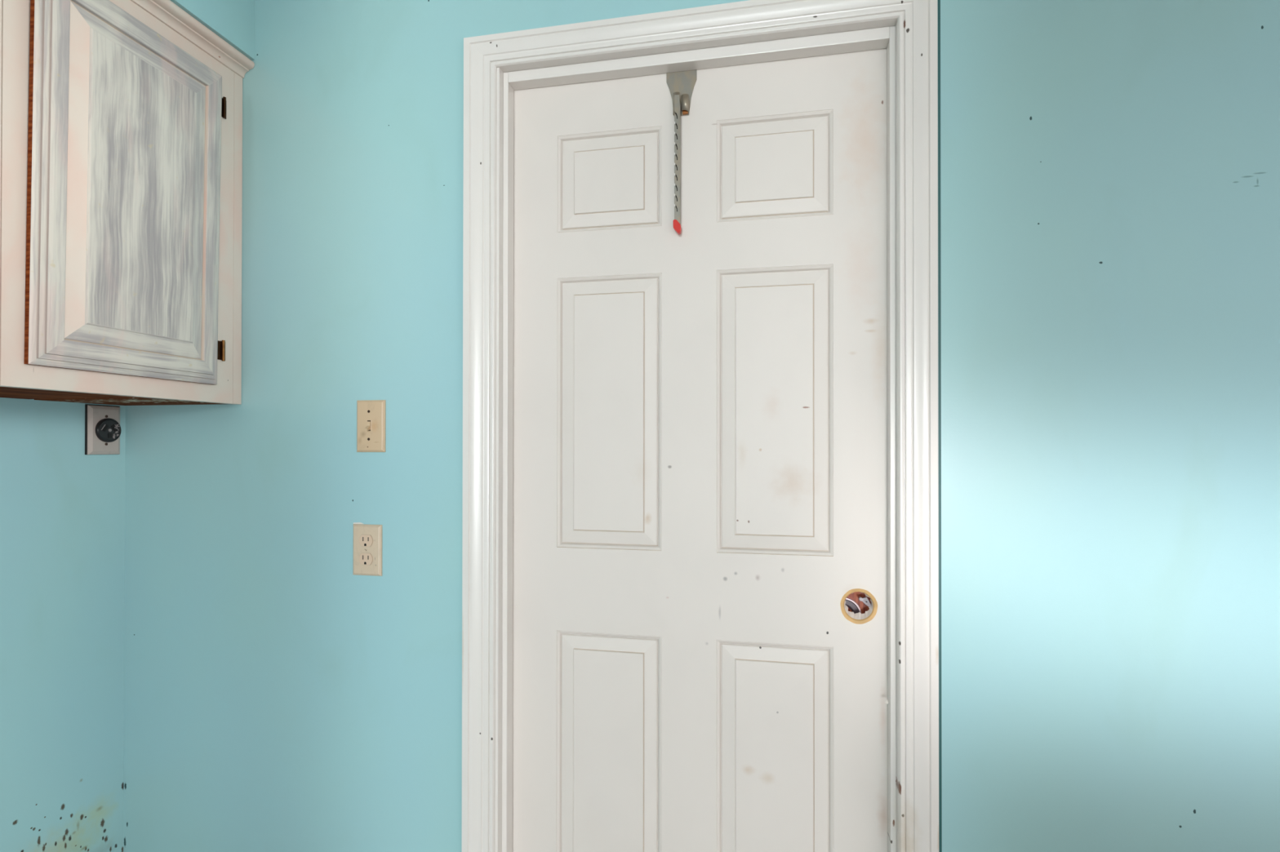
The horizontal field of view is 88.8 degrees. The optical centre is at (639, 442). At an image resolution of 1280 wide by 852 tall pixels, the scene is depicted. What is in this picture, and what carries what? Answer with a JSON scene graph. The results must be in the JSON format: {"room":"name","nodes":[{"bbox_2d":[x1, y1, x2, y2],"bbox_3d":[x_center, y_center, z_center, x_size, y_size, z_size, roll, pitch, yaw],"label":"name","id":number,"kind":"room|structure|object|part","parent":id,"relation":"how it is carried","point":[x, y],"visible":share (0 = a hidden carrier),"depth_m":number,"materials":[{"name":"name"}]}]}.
{"room":"laundry room","nodes":[
{"label":"laundry room","id":0,"kind":"room"},
{"bbox_2d":[0,397,125,851],"bbox_3d":[-1.614,0.048,-0.149,0.120,2.440,3.470,0,0,11],"label":"wall","id":1,"kind":"structure","parent":0,"point":[62,507],"depth_m":1.39,"materials":[{"name":"teal paint"}]},
{"bbox_2d":[0,0,1,218],"bbox_3d":[-1.180,-0.478,0.816,0.348,0.778,0.468,0,0,11],"label":"upper cabinet","id":2,"kind":"object","parent":1,"relation":"attached to","point":[0,0],"visible":1,"depth_m":1.02,"materials":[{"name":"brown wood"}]},
{"bbox_2d":[84,404,121,454],"bbox_3d":[-1.214,-0.028,1.485,0.019,0.112,0.075,0,0,11],"label":"outlet","id":3,"kind":"object","parent":1,"relation":"attached to","point":[103,430],"visible":1,"depth_m":1.48,"materials":[{"name":"black"}]},
{"bbox_2d":[95,417,121,442],"bbox_3d":[-1.209,-0.027,1.488,0.009,0.055,0.055,0,0,11],"label":"receptacle","id":4,"kind":"object","parent":3,"relation":"attached to","point":[107,429],"depth_m":1.48,"materials":[{"name":"black plastic"}]},
{"bbox_2d":[0,0,254,405],"bbox_3d":[-1.087,-0.475,1.277,0.349,0.778,0.470,0,0,11],"label":"upper cabinet","id":5,"kind":"object","parent":1,"relation":"attached to","point":[121,220],"visible":1,"depth_m":1.18,"materials":[{"name":"beige wood"}]},
{"bbox_3d":[-1.132,-0.093,1.179,0.298,0.010,0.265,0,0,11],"label":"panel","id":6,"kind":"part","parent":5,"relation":"part of","materials":[{"name":"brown wood"}]},
{"bbox_3d":[-1.085,-0.092,1.415,0.298,0.011,0.195,0,0,11],"label":"panel","id":7,"kind":"part","parent":5,"relation":"part of","materials":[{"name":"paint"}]},
{"bbox_3d":[-0.933,-0.845,1.248,0.035,0.038,0.470,0,0,11],"label":"crown moulding","id":8,"kind":"part","parent":5,"relation":"part of","materials":[{"name":"beige paint"}]},
{"bbox_2d":[170,0,255,60],"bbox_3d":[-1.383,-1.022,-0.189,0.349,0.300,3.470,0,0,11],"label":"wall","id":9,"kind":"structure","parent":0,"point":[232,20],"depth_m":1.41,"materials":[{"name":"teal paint"}]},
{"bbox_2d":[123,0,1279,851],"bbox_3d":[0.795,0.057,1.193,4.313,2.440,0.114,0,0,11],"label":"wall","id":10,"kind":"structure","parent":0,"point":[1110,169],"depth_m":1.18,"materials":[{"name":"teal paint"}]},
{"bbox_2d":[352,524,382,576],"bbox_3d":[-0.589,0.233,1.409,0.069,0.110,0.008,0,0,11],"label":"duplex outlet","id":11,"kind":"object","parent":10,"relation":"attached to","point":[367,539],"visible":1,"depth_m":1.41,"materials":[{"name":"beige plastic"}]},
{"bbox_2d":[359,552,373,565],"bbox_3d":[-0.590,0.252,1.407,0.033,0.026,0.003,0,0,11],"label":"socket","id":12,"kind":"object","parent":11,"relation":"attached to","point":[365,558],"depth_m":1.41,"materials":[{"name":"beige plastic"}]},
{"bbox_2d":[359,534,373,546],"bbox_3d":[-0.590,0.212,1.407,0.033,0.026,0.003,0,0,11],"label":"socket","id":13,"kind":"object","parent":11,"relation":"attached to","point":[365,540],"depth_m":1.41,"materials":[{"name":"beige plastic"}]},
{"bbox_2d":[356,400,386,452],"bbox_3d":[-0.582,-0.034,1.404,0.068,0.112,0.017,0,0,11],"label":"light switch","id":14,"kind":"object","parent":10,"relation":"attached to","point":[371,414],"visible":1,"depth_m":1.41,"materials":[{"name":"beige plastic"}]},
{"bbox_2d":[512,48,887,851],"bbox_3d":[0.106,0.253,1.353,0.774,2.026,0.056,0,0,11],"label":"door","id":15,"kind":"structure","parent":10,"relation":"in","point":[700,565],"depth_m":1.32,"materials":[{"name":"white paint"}]},
{"bbox_2d":[666,69,697,235],"bbox_3d":[0.083,-0.591,1.322,0.062,0.344,0.024,0,0,11],"label":"bracket","id":16,"kind":"object","parent":15,"relation":"attached to","point":[681,84],"visible":1,"depth_m":1.32,"materials":[{"name":"metal"}]},
{"bbox_3d":[0.074,-0.569,1.315,0.011,0.259,0.001,0,0,11],"label":"arm","id":17,"kind":"part","parent":16,"relation":"part of","materials":[{"name":"metal"}]},
{"bbox_3d":[0.085,-0.714,1.333,0.062,0.097,0.001,0,0,11],"label":"bracket plate","id":18,"kind":"part","parent":16,"relation":"part of","materials":[{"name":"metal"}]},
{"bbox_2d":[461,0,938,851],"bbox_3d":[0.096,0.219,1.325,0.921,2.118,0.131,0,0,11],"label":"door frame","id":19,"kind":"structure","parent":10,"relation":"attached to","point":[917,20],"depth_m":1.27,"materials":[{"name":"white paint"}]},
{"bbox_3d":[-0.333,0.219,1.353,0.068,2.118,0.017,0,0,11],"label":"leg","id":20,"kind":"part","parent":19,"relation":"part of","materials":[{"name":"white paint"}]},
{"bbox_3d":[0.504,0.218,1.184,0.066,2.118,0.017,0,0,11],"label":"leg","id":21,"kind":"part","parent":19,"relation":"part of","materials":[{"name":"white paint"}]},
{"bbox_2d":[937,0,942,851],"bbox_3d":[0.542,0.217,1.185,0.008,2.120,0.002,0,0,11],"label":"trim","id":22,"kind":"structure","parent":10,"relation":"attached to","point":[939,1],"depth_m":1.19,"materials":[{"name":"teal paint"}]}
]}

